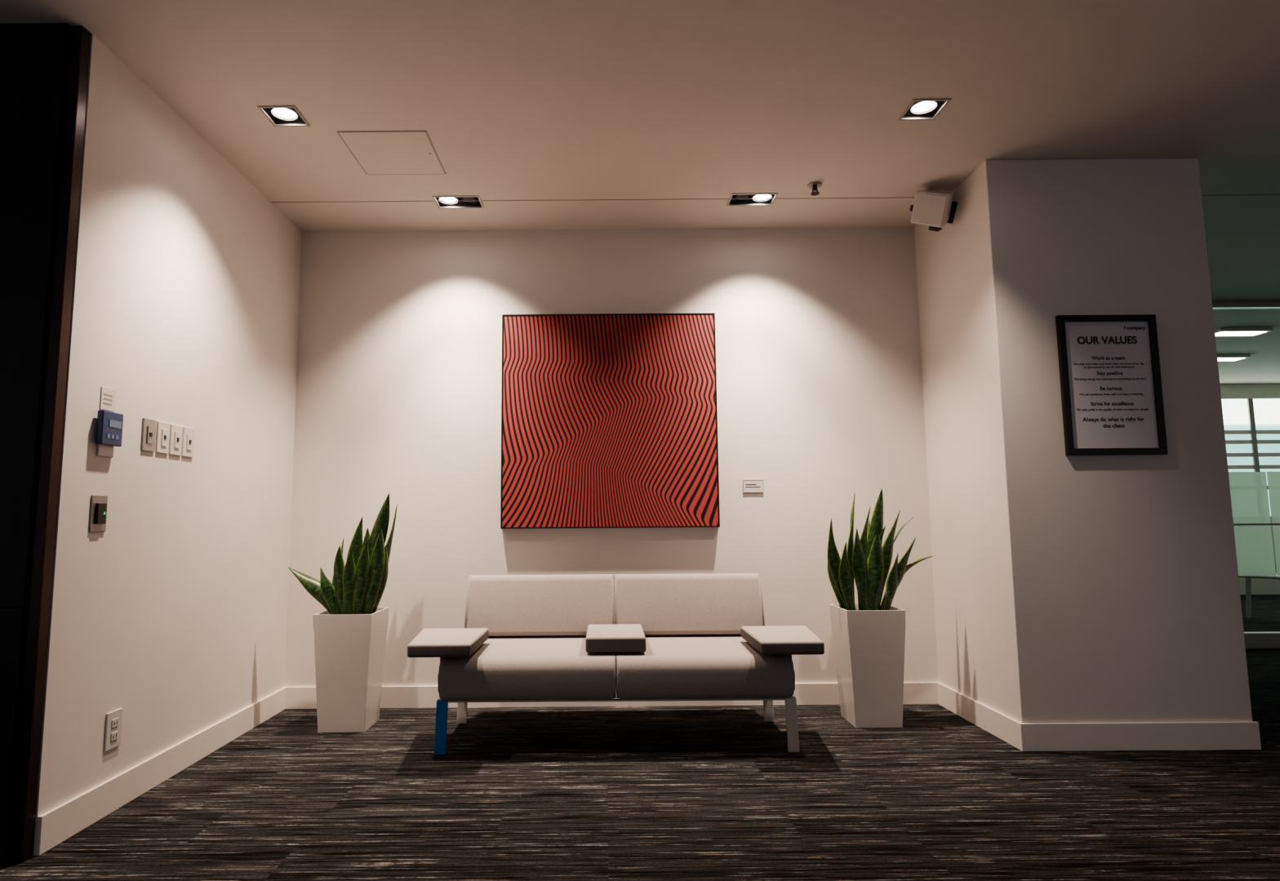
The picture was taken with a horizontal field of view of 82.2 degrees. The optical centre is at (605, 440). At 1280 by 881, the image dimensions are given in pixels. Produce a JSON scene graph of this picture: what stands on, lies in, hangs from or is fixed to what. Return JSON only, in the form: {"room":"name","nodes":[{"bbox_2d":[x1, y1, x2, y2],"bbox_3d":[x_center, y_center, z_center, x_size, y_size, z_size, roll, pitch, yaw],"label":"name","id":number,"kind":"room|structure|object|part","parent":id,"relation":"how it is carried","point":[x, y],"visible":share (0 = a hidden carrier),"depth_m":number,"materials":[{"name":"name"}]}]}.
{"room":"office waiting area","nodes":[
{"label":"office waiting area","id":0,"kind":"room"},
{"bbox_2d":[0,22,91,865],"bbox_3d":[-3.601,-0.055,2.411,3.600,2.750,0.059,0,-6,0],"label":"door frame","id":1,"kind":"structure","parent":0,"point":[44,67],"depth_m":2.41,"materials":[{"name":"black metal"}]},
{"bbox_2d":[32,34,302,855],"bbox_3d":[-1.872,0.037,3.406,0.150,2.750,1.940,0,-6,0],"label":"wall","id":2,"kind":"structure","parent":0,"point":[173,615],"depth_m":3.00,"materials":[{"name":"paint"}]},
{"bbox_2d":[88,494,107,532],"bbox_3d":[-1.786,0.258,2.594,0.018,0.128,0.080,0,-6,0],"label":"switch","id":3,"kind":"object","parent":2,"relation":"attached to","point":[98,513],"visible":1,"depth_m":2.58,"materials":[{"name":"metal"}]},
{"bbox_2d":[99,386,115,411],"bbox_3d":[-1.796,-0.149,2.650,0.004,0.080,0.076,0,-6,0],"label":"label","id":4,"kind":"object","parent":2,"relation":"attached to","point":[108,396],"visible":1,"depth_m":2.65,"materials":[{"name":"white paper"}]},
{"bbox_2d":[95,409,123,457],"bbox_3d":[-1.781,-0.022,2.630,0.032,0.160,0.110,0,-6,0],"label":"terminal","id":5,"kind":"object","parent":2,"relation":"attached to","point":[109,424],"visible":1,"depth_m":2.62,"materials":[{"name":"blue plastic"}]},
{"bbox_2d":[103,707,123,751],"bbox_3d":[-1.784,1.049,2.663,0.010,0.132,0.084,0,-6,0],"label":"wall outlet","id":6,"kind":"object","parent":2,"relation":"attached to","point":[113,734],"visible":1,"depth_m":2.65,"materials":[{"name":"white plastic"}]},
{"bbox_2d":[111,730,118,741],"bbox_3d":[-1.781,1.072,2.660,0.003,0.030,0.036,0,-6,0],"label":"socket","id":7,"kind":"object","parent":6,"relation":"attached to","point":[114,734],"depth_m":2.66,"materials":[{"name":"white plastic"}]},
{"bbox_2d":[111,717,119,728],"bbox_3d":[-1.781,1.026,2.665,0.003,0.030,0.036,0,-6,0],"label":"socket","id":8,"kind":"object","parent":6,"relation":"attached to","point":[115,721],"depth_m":2.66,"materials":[{"name":"white plastic"}]},
{"bbox_2d":[141,417,156,452],"bbox_3d":[-1.790,-0.021,2.882,0.014,0.126,0.080,0,-6,0],"label":"light switch","id":9,"kind":"object","parent":2,"relation":"attached to","point":[148,426],"visible":1,"depth_m":2.87,"materials":[{"name":"plastic"}]},
{"bbox_2d":[35,686,286,855],"bbox_3d":[-1.780,1.337,3.193,0.014,0.118,1.790,0,-6,0],"label":"baseboard","id":10,"kind":"structure","parent":2,"relation":"attached to","point":[60,823],"depth_m":2.82,"materials":[{"name":"paint"}]},
{"bbox_2d":[155,421,170,453],"bbox_3d":[-1.790,-0.011,2.974,0.014,0.126,0.080,0,-6,0],"label":"light switch","id":11,"kind":"object","parent":2,"relation":"attached to","point":[162,438],"visible":1,"depth_m":2.97,"materials":[{"name":"white plastic"}]},
{"bbox_2d":[168,423,182,455],"bbox_3d":[-1.790,-0.002,3.064,0.014,0.126,0.080,0,-6,0],"label":"light switch","id":12,"kind":"object","parent":2,"relation":"attached to","point":[175,431],"visible":1,"depth_m":3.05,"materials":[{"name":"white plastic"}]},
{"bbox_2d":[181,426,194,457],"bbox_3d":[-1.790,0.008,3.153,0.014,0.126,0.080,0,-6,0],"label":"light switch","id":13,"kind":"object","parent":2,"relation":"attached to","point":[188,438],"visible":1,"depth_m":3.14,"materials":[{"name":"white plastic"}]},
{"bbox_2d":[284,226,938,686],"bbox_3d":[0.027,0.117,4.296,3.647,2.750,0.150,0,-6,0],"label":"wall","id":14,"kind":"structure","parent":0,"point":[820,391],"depth_m":4.25,"materials":[{"name":"paint"}]},
{"bbox_2d":[500,312,719,528],"bbox_3d":[0.024,-0.119,4.221,1.236,1.236,0.050,0,-6,0],"label":"painting","id":15,"kind":"object","parent":14,"relation":"attached to","point":[609,420],"visible":1,"depth_m":4.20},
{"bbox_3d":[-0.590,-0.115,4.221,0.007,1.222,0.050,0,-6,0],"label":"frame","id":16,"kind":"part","parent":15,"relation":"part of","materials":[{"name":"wood"}]},
{"bbox_3d":[0.020,-0.730,4.286,1.236,0.007,0.050,0,-6,0],"label":"frame","id":17,"kind":"part","parent":15,"relation":"part of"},
{"bbox_3d":[0.029,0.492,4.156,1.236,0.007,0.050,0,-6,0],"label":"frame","id":18,"kind":"part","parent":15,"relation":"part of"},
{"bbox_3d":[0.639,-0.124,4.221,0.007,1.222,0.050,0,-6,0],"label":"frame","id":19,"kind":"part","parent":15,"relation":"part of","materials":[{"name":"wood"}]},
{"bbox_2d":[285,681,937,708],"bbox_3d":[0.037,1.418,4.076,3.619,0.118,0.014,0,-6,0],"label":"baseboard","id":20,"kind":"structure","parent":14,"relation":"attached to","point":[914,692],"depth_m":4.07,"materials":[{"name":"paint"}]},
{"bbox_2d":[742,480,763,493],"bbox_3d":[0.848,0.263,4.203,0.116,0.074,0.009,0,-6,0],"label":"plaque","id":21,"kind":"object","parent":14,"relation":"attached to","point":[748,486],"visible":1,"depth_m":4.20,"materials":[{"name":"white plastic"}]},
{"bbox_2d":[0,0,1279,383],"bbox_3d":[3.241,-1.294,4.911,17.500,0.140,12.500,0,-6,0],"label":"ceiling","id":22,"kind":"structure","parent":0,"point":[594,100],"depth_m":3.01,"materials":[{"name":"paint"}]},
{"bbox_2d":[257,106,310,126],"bbox_3d":[-1.365,-1.438,3.125,0.156,0.125,0.156,0,-6,0],"label":"recessed light","id":23,"kind":"object","parent":22,"relation":"in","point":[278,114],"visible":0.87,"depth_m":3.14,"materials":[{"name":"white"}]},
{"bbox_3d":[-1.437,-1.377,3.118,0.010,0.004,0.136,0,-6,0],"label":"trim","id":24,"kind":"part","parent":23,"relation":"part of","materials":[{"name":"metal"}]},
{"bbox_3d":[-1.364,-1.385,3.046,0.156,0.004,0.010,0,-6,0],"label":"trim","id":25,"kind":"part","parent":23,"relation":"part of","materials":[{"name":"white metal"}]},
{"bbox_3d":[-1.364,-1.393,3.120,0.072,0.004,0.072,0,-6,0],"label":"bulb","id":26,"kind":"part","parent":23,"relation":"part of","materials":[{"name":"white glass"}]},
{"bbox_3d":[-1.364,-1.370,3.191,0.156,0.004,0.010,0,-6,0],"label":"trim","id":27,"kind":"part","parent":23,"relation":"part of","materials":[{"name":"white metal"}]},
{"bbox_3d":[-1.291,-1.378,3.118,0.010,0.004,0.136,0,-6,0],"label":"trim","id":28,"kind":"part","parent":23,"relation":"part of","materials":[{"name":"white metal"}]},
{"bbox_2d":[337,132,367,174],"bbox_3d":[-1.187,-1.345,3.447,0.002,0.002,0.405,0,-6,0],"label":"gap","id":29,"kind":"object","parent":22,"relation":"attached to","point":[337,132],"visible":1,"depth_m":3.44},
{"bbox_2d":[336,130,426,132],"bbox_3d":[-0.990,-1.368,3.244,0.396,0.002,0.002,0,-6,0],"label":"gap","id":30,"kind":"object","parent":22,"relation":"attached to","point":[364,131],"visible":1,"depth_m":3.24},
{"bbox_2d":[338,131,444,174],"bbox_3d":[-0.990,-1.346,3.446,0.384,0.003,0.398,0,-6,0],"label":"panel","id":31,"kind":"object","parent":22,"relation":"attached to","point":[378,153],"visible":1,"depth_m":3.42,"materials":[{"name":"paint"}]},
{"bbox_2d":[386,173,436,174],"bbox_3d":[-0.990,-1.325,3.649,0.396,0.002,0.002,0,-6,0],"label":"gap","id":32,"kind":"object","parent":22,"relation":"attached to","point":[386,174],"visible":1,"depth_m":3.65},
{"bbox_2d":[426,131,445,173],"bbox_3d":[-0.793,-1.348,3.447,0.002,0.002,0.405,0,-6,0],"label":"gap","id":33,"kind":"object","parent":22,"relation":"attached to","point":[426,131],"visible":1,"depth_m":3.43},
{"bbox_2d":[432,195,484,208],"bbox_3d":[-0.795,-1.351,3.980,0.250,0.125,0.150,0,-6,0],"label":"recessed light","id":34,"kind":"object","parent":22,"relation":"in","point":[455,204],"visible":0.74,"depth_m":4.01,"materials":[{"name":"white"}]},
{"bbox_3d":[-0.914,-1.290,3.974,0.010,0.004,0.130,0,-6,0],"label":"trim","id":35,"kind":"part","parent":34,"relation":"part of","materials":[{"name":"white metal"}]},
{"bbox_3d":[-0.850,-1.307,3.975,0.072,0.004,0.072,0,-6,0],"label":"bulb","id":36,"kind":"part","parent":34,"relation":"part of","materials":[{"name":"white glass"}]},
{"bbox_3d":[-0.794,-1.299,3.904,0.250,0.004,0.010,0,-6,0],"label":"trim","id":37,"kind":"part","parent":34,"relation":"part of","materials":[{"name":"white metal"}]},
{"bbox_3d":[-0.794,-1.284,4.043,0.250,0.004,0.010,0,-6,0],"label":"trim","id":38,"kind":"part","parent":34,"relation":"part of","materials":[{"name":"white metal"}]},
{"bbox_3d":[-0.740,-1.308,3.975,0.072,0.004,0.072,0,-6,0],"label":"bulb","id":39,"kind":"part","parent":34,"relation":"part of","materials":[{"name":"black"}]},
{"bbox_3d":[-0.674,-1.292,3.974,0.010,0.004,0.130,0,-6,0],"label":"trim","id":40,"kind":"part","parent":34,"relation":"part of","materials":[{"name":"white metal"}]},
{"bbox_2d":[271,197,915,202],"bbox_3d":[0.017,-1.300,3.962,3.647,0.002,0.006,0,-6,0],"label":"trim","id":41,"kind":"structure","parent":22,"relation":"attached to","point":[823,197],"depth_m":3.96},
{"bbox_2d":[726,192,778,205],"bbox_3d":[0.795,-1.364,3.975,0.250,0.125,0.150,0,-6,0],"label":"recessed light","id":42,"kind":"object","parent":22,"relation":"in","point":[737,202],"visible":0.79,"depth_m":4.00,"materials":[{"name":"white"}]},
{"bbox_3d":[0.675,-1.303,3.969,0.010,0.004,0.130,0,-6,0],"label":"trim","id":43,"kind":"part","parent":42,"relation":"part of","materials":[{"name":"white metal"}]},
{"bbox_3d":[0.740,-1.319,3.970,0.072,0.004,0.072,0,-6,0],"label":"bulb","id":44,"kind":"part","parent":42,"relation":"part of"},
{"bbox_3d":[0.795,-1.296,4.038,0.250,0.004,0.010,0,-6,0],"label":"trim","id":45,"kind":"part","parent":42,"relation":"part of","materials":[{"name":"white metal"}]},
{"bbox_3d":[0.795,-1.311,3.899,0.250,0.004,0.010,0,-6,0],"label":"trim","id":46,"kind":"part","parent":42,"relation":"part of","materials":[{"name":"white metal"}]},
{"bbox_3d":[0.850,-1.320,3.970,0.072,0.004,0.072,0,-6,0],"label":"bulb","id":47,"kind":"part","parent":42,"relation":"part of","materials":[{"name":"white glass"}]},
{"bbox_3d":[0.915,-1.304,3.969,0.010,0.004,0.130,0,-6,0],"label":"trim","id":48,"kind":"part","parent":42,"relation":"part of","materials":[{"name":"white metal"}]},
{"bbox_2d":[807,181,822,195],"bbox_3d":[1.087,-1.301,3.797,0.072,0.050,0.072,0,-6,0],"label":"sprinkler","id":49,"kind":"object","parent":22,"relation":"attached to","point":[815,185],"visible":1,"depth_m":3.79,"materials":[{"name":"metal"}]},
{"bbox_3d":[1.086,-1.308,3.798,0.024,0.022,0.024,0,-6,0],"label":"stem","id":50,"kind":"part","parent":49,"relation":"part of","materials":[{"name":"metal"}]},
{"bbox_2d":[897,98,951,120],"bbox_3d":[1.349,-1.459,3.110,0.156,0.125,0.156,0,-6,0],"label":"recessed light","id":51,"kind":"object","parent":22,"relation":"in","point":[917,108],"visible":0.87,"depth_m":3.12,"materials":[{"name":"white"}]},
{"bbox_3d":[1.277,-1.399,3.103,0.010,0.004,0.136,0,-6,0],"label":"trim","id":52,"kind":"part","parent":51,"relation":"part of","materials":[{"name":"white metal"}]},
{"bbox_3d":[1.350,-1.391,3.176,0.156,0.004,0.010,0,-6,0],"label":"trim","id":53,"kind":"part","parent":51,"relation":"part of","materials":[{"name":"white metal"}]},
{"bbox_3d":[1.350,-1.415,3.105,0.072,0.004,0.072,0,-6,0],"label":"bulb","id":54,"kind":"part","parent":51,"relation":"part of","materials":[{"name":"white glass"}]},
{"bbox_3d":[1.350,-1.407,3.031,0.156,0.004,0.010,0,-6,0],"label":"trim","id":55,"kind":"part","parent":51,"relation":"part of","materials":[{"name":"white metal"}]},
{"bbox_3d":[1.423,-1.400,3.103,0.010,0.004,0.136,0,-6,0],"label":"trim","id":56,"kind":"part","parent":51,"relation":"part of","materials":[{"name":"white metal"}]},
{"bbox_2d":[1217,354,1250,360],"bbox_3d":[6.744,-0.901,8.034,0.480,0.036,0.200,0,-6,0],"label":"recessed light","id":57,"kind":"object","parent":22,"relation":"in","point":[1220,357],"visible":0.57,"depth_m":7.94,"materials":[{"name":"white plastic"}]},
{"bbox_2d":[1217,357,1244,360],"bbox_3d":[6.744,-0.886,8.033,0.420,0.006,0.140,0,-6,0],"label":"diffuser","id":58,"kind":"object","parent":57,"relation":"attached to","point":[1218,358],"depth_m":7.98,"materials":[{"name":"white plastic"}]},
{"bbox_2d":[1201,194,1279,195],"bbox_3d":[5.930,-1.344,3.962,6.120,0.002,0.006,0,-6,0],"label":"joint","id":59,"kind":"object","parent":22,"relation":"attached to","point":[1268,194],"visible":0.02,"depth_m":3.96,"materials":[{"name":"black"}]},
{"bbox_2d":[1214,327,1272,336],"bbox_3d":[5.943,-1.016,6.891,0.480,0.036,0.200,0,-6,0],"label":"recessed light","id":60,"kind":"object","parent":22,"relation":"in","point":[1242,331],"visible":0.82,"depth_m":6.82,"materials":[{"name":"white plastic"}]},
{"bbox_2d":[1214,331,1266,336],"bbox_3d":[5.943,-1.001,6.889,0.420,0.006,0.140,0,-6,0],"label":"diffuser","id":61,"kind":"object","parent":60,"relation":"attached to","point":[1217,333],"depth_m":6.87,"materials":[{"name":"white plastic"}]},
{"bbox_2d":[1212,302,1279,309],"bbox_3d":[5.942,-1.108,6.000,6.100,0.040,0.050,0,-6,0],"label":"rail","id":62,"kind":"object","parent":22,"relation":"attached to","point":[1240,304],"visible":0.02,"depth_m":5.98,"materials":[{"name":"metal"}]},
{"bbox_2d":[0,594,1279,880],"bbox_3d":[3.261,1.560,4.609,17.500,0.100,12.500,0,-6,0],"label":"floor","id":63,"kind":"structure","parent":0,"point":[611,793],"depth_m":2.68,"materials":[{"name":"carpet"}]},
{"bbox_2d":[288,493,397,732],"bbox_3d":[-1.370,0.864,3.793,0.536,1.180,0.294,0,-6,0],"label":"potted snake plant","id":64,"kind":"object","parent":63,"relation":"on","point":[350,636],"visible":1,"depth_m":3.69,"materials":[{"name":"green plant"}]},
{"bbox_3d":[-1.304,1.166,3.761,0.294,0.572,0.294,0,-6,0],"label":"pot","id":65,"kind":"part","parent":64,"relation":"part of","materials":[{"name":"white ceramic"}]},
{"bbox_2d":[407,573,824,754],"bbox_3d":[0.047,1.048,3.551,1.903,0.742,0.794,0,-6,0],"label":"sofa","id":66,"kind":"object","parent":63,"relation":"on","point":[700,636],"visible":1,"depth_m":3.41,"materials":[{"name":"fabric"}]},
{"bbox_3d":[-0.733,1.281,3.275,0.058,0.232,0.012,0,-6,0],"label":"leg","id":67,"kind":"part","parent":66,"relation":"part of","materials":[{"name":"blue metal"}]},
{"bbox_3d":[-0.732,1.327,3.768,0.058,0.245,0.012,0,-6,0],"label":"leg","id":68,"kind":"part","parent":66,"relation":"part of","materials":[{"name":"grey metal"}]},
{"bbox_3d":[-0.347,1.090,3.557,0.790,0.198,0.618,0,-6,0],"label":"seat","id":69,"kind":"part","parent":66,"relation":"part of","materials":[{"name":"fabric"}]},
{"bbox_3d":[-0.338,0.864,3.871,0.770,0.302,0.197,0,-6,0],"label":"backrest","id":70,"kind":"part","parent":66,"relation":"part of","materials":[{"name":"fabric"}]},
{"bbox_3d":[0.051,1.164,3.291,1.510,0.008,0.020,0,-6,0],"label":"rail","id":71,"kind":"part","parent":66,"relation":"part of","materials":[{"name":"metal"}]},
{"bbox_3d":[0.435,0.858,3.871,0.770,0.302,0.197,0,-6,0],"label":"backrest","id":72,"kind":"part","parent":66,"relation":"part of","materials":[{"name":"fabric"}]},
{"bbox_3d":[0.447,1.084,3.557,0.790,0.198,0.618,0,-6,0],"label":"seat","id":73,"kind":"part","parent":66,"relation":"part of","materials":[{"name":"fabric"}]},
{"bbox_3d":[0.835,1.315,3.768,0.058,0.245,0.012,0,-6,0],"label":"leg","id":74,"kind":"part","parent":66,"relation":"part of","materials":[{"name":"grey metal"}]},
{"bbox_3d":[0.835,1.270,3.275,0.058,0.232,0.012,0,-6,0],"label":"leg","id":75,"kind":"part","parent":66,"relation":"part of","materials":[{"name":"grey metal"}]},
{"bbox_2d":[827,488,933,727],"bbox_3d":[1.430,0.842,3.803,0.554,1.185,0.294,0,-6,0],"label":"potted snake plant","id":76,"kind":"object","parent":63,"relation":"on","point":[868,634],"visible":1,"depth_m":3.73,"materials":[{"name":"green plant"}]},
{"bbox_3d":[1.354,1.147,3.771,0.294,0.572,0.294,0,-6,0],"label":"pot","id":77,"kind":"part","parent":76,"relation":"part of","materials":[{"name":"white ceramic"}]},
{"bbox_2d":[1238,573,1279,617],"bbox_3d":[6.340,1.317,7.046,0.532,0.850,0.532,3,-7,-28],"label":"table","id":78,"kind":"object","parent":63,"relation":"on","point":[1248,578],"visible":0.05,"depth_m":7.31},
{"bbox_3d":[6.431,1.555,7.327,0.045,0.435,0.117,-2,-6,16],"label":"leg","id":79,"kind":"part","parent":78,"relation":"part of","materials":[{"name":"grey metal"}]},
{"bbox_3d":[6.340,1.298,7.048,0.460,0.030,0.460,3,-7,-28],"label":"seat","id":80,"kind":"part","parent":78,"relation":"part of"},
{"bbox_2d":[1244,631,1279,648],"bbox_3d":[5.962,1.550,5.719,6.100,0.115,0.070,0,-6,0],"label":"base rail","id":81,"kind":"object","parent":63,"relation":"on","point":[1252,639],"visible":0.02,"depth_m":5.68,"materials":[{"name":"metal"}]},
{"bbox_3d":[5.947,0.202,5.862,1.310,2.595,0.010,0,-6,0],"label":"pane","id":82,"kind":"object","parent":81,"relation":"on","visible":0},
{"bbox_2d":[1266,471,1279,575],"bbox_3d":[5.950,0.653,5.821,1.310,0.820,0.001,0,-6,0],"label":"film","id":83,"kind":"object","parent":82,"relation":"attached to","point":[1273,477],"visible":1,"depth_m":5.83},
{"bbox_3d":[4.697,0.211,5.862,1.170,2.595,0.010,0,-6,0],"label":"pane","id":84,"kind":"object","parent":81,"relation":"on","visible":0},
{"bbox_2d":[1228,471,1275,575],"bbox_3d":[4.700,0.662,5.821,1.170,0.820,0.001,0,-6,0],"label":"film","id":85,"kind":"object","parent":84,"relation":"attached to","point":[1255,553],"visible":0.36,"depth_m":5.82,"materials":[{"name":"plastic"}]},
{"bbox_3d":[7.807,0.188,5.862,2.390,2.595,0.010,0,-6,0],"label":"pane","id":86,"kind":"object","parent":81,"relation":"on","visible":0},
{"bbox_2d":[1233,523,1279,525],"bbox_3d":[5.955,0.658,5.802,6.100,0.015,0.012,0,-6,0],"label":"rail","id":87,"kind":"object","parent":86,"relation":"attached to","point":[1234,524],"visible":0.02,"depth_m":5.80,"materials":[{"name":"black metal"}]},
{"bbox_2d":[914,158,1252,723],"bbox_3d":[2.366,0.070,4.006,1.030,2.750,1.215,0,-6,0],"label":"wall","id":88,"kind":"structure","parent":0,"point":[1092,588],"depth_m":3.44,"materials":[{"name":"paint"}]},
{"bbox_2d":[909,190,957,231],"bbox_3d":[1.729,-1.209,3.858,0.223,0.228,0.221,-5,-8,40],"label":"wall speaker","id":89,"kind":"object","parent":88,"relation":"attached to","point":[934,209],"visible":1,"depth_m":3.80,"materials":[{"name":"white plastic"}]},
{"bbox_2d":[911,192,946,226],"bbox_3d":[1.680,-1.198,3.802,0.006,0.150,0.160,-28,39,-37],"label":"grille","id":90,"kind":"object","parent":89,"relation":"attached to","point":[929,209],"depth_m":3.80,"materials":[{"name":"white plastic"}]},
{"bbox_2d":[936,681,1025,751],"bbox_3d":[1.853,1.361,3.666,0.014,0.118,0.839,0,-6,0],"label":"baseboard","id":91,"kind":"structure","parent":88,"relation":"attached to","point":[1009,730],"depth_m":3.58,"materials":[{"name":"paint"}]},
{"bbox_2d":[1055,314,1168,455],"bbox_3d":[2.359,-0.261,3.419,0.459,0.659,0.022,0,-6,0],"label":"poster","id":92,"kind":"object","parent":88,"relation":"attached to","point":[1112,398],"visible":1,"depth_m":3.42,"materials":[{"name":"paper"}]},
{"bbox_3d":[2.144,-0.260,3.419,0.030,0.599,0.022,0,-6,0],"label":"frame","id":93,"kind":"part","parent":92,"relation":"part of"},
{"bbox_3d":[2.356,-0.574,3.452,0.459,0.030,0.022,0,-6,0],"label":"frame","id":94,"kind":"part","parent":92,"relation":"part of","materials":[{"name":"black wood"}]},
{"bbox_3d":[2.361,0.051,3.386,0.459,0.030,0.022,0,-6,0],"label":"frame","id":95,"kind":"part","parent":92,"relation":"part of","materials":[{"name":"black wood"}]},
{"bbox_3d":[2.573,-0.263,3.419,0.030,0.599,0.022,0,-6,0],"label":"frame","id":96,"kind":"part","parent":92,"relation":"part of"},
{"bbox_2d":[1023,721,1261,751],"bbox_3d":[2.382,1.314,3.256,1.044,0.118,0.014,0,-6,0],"label":"baseboard","id":97,"kind":"structure","parent":88,"relation":"attached to","point":[1148,735],"depth_m":3.25,"materials":[{"name":"paint"}]},
{"bbox_2d":[1219,383,1279,399],"bbox_3d":[6.995,-0.637,9.766,10.000,0.200,0.100,0,-6,0],"label":"wall","id":98,"kind":"structure","parent":0,"point":[1228,391],"depth_m":9.72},
{"bbox_2d":[1221,399,1279,423],"bbox_3d":[6.997,-0.373,9.698,10.000,0.320,0.020,0,-6,0],"label":"roller blind","id":99,"kind":"object","parent":98,"relation":"attached to","point":[1234,411],"visible":0.02,"depth_m":9.69,"materials":[{"name":"white fabric"}]},
{"bbox_2d":[1238,515,1279,594],"bbox_3d":[7.011,1.501,9.540,10.000,1.000,0.100,0,-6,0],"label":"wall","id":100,"kind":"structure","parent":0,"point":[1259,585],"depth_m":9.45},
{"bbox_2d":[1223,423,1249,430],"bbox_3d":[8.364,-0.177,9.716,0.339,0.079,0.020,0,-6,0],"label":"glass","id":101,"kind":"object","parent":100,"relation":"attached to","point":[1227,426],"depth_m":9.71,"materials":[{"name":"teal"}]},
{"bbox_2d":[1224,430,1279,434],"bbox_3d":[7.000,-0.099,9.674,10.000,0.050,0.030,0,-6,0],"label":"slat","id":102,"kind":"object","parent":101,"relation":"attached to","point":[1226,432],"visible":0.02,"depth_m":9.66,"materials":[{"name":"white plastic"}]},
{"bbox_2d":[1224,434,1253,471],"bbox_3d":[8.367,0.167,9.680,0.339,0.489,0.020,0,-6,0],"label":"glass","id":103,"kind":"object","parent":100,"relation":"attached to","point":[1243,448],"depth_m":9.67,"materials":[{"name":"teal"}]},
{"bbox_2d":[1225,440,1279,444],"bbox_3d":[7.000,0.031,9.660,10.000,0.050,0.030,0,-6,0],"label":"slat","id":104,"kind":"object","parent":103,"relation":"attached to","point":[1227,442],"visible":0.02,"depth_m":9.64,"materials":[{"name":"white plastic"}]},
{"bbox_2d":[1226,452,1279,457],"bbox_3d":[7.002,0.200,9.642,10.000,0.050,0.030,0,-6,0],"label":"slat","id":105,"kind":"object","parent":103,"relation":"attached to","point":[1267,454],"visible":0.02,"depth_m":9.63,"materials":[{"name":"white plastic"}]},
{"bbox_2d":[1246,398,1260,471],"bbox_3d":[8.532,0.216,9.614,0.060,1.550,0.020,0,-6,0],"label":"mullion","id":106,"kind":"object","parent":100,"relation":"attached to","point":[1250,401],"visible":0.64,"depth_m":9.64,"materials":[{"name":"grey metal"}]},
{"bbox_2d":[1255,423,1279,430],"bbox_3d":[8.773,-0.177,9.716,0.321,0.078,0.020,0,-6,0],"label":"glass","id":107,"kind":"object","parent":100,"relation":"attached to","point":[1258,426],"depth_m":9.71,"materials":[{"name":"teal"}]},
{"bbox_2d":[1256,434,1279,485],"bbox_3d":[8.769,0.257,9.670,0.306,0.669,0.020,0,-6,0],"label":"glass","id":108,"kind":"object","parent":100,"relation":"attached to","point":[1262,448],"depth_m":9.67,"materials":[{"name":"teal"}]},
{"bbox_2d":[1227,464,1279,469],"bbox_3d":[7.003,0.359,9.625,10.000,0.050,0.030,0,-6,0],"label":"slat","id":109,"kind":"object","parent":108,"relation":"attached to","point":[1261,466],"visible":0.02,"depth_m":9.61,"materials":[{"name":"white plastic"}]}
]}

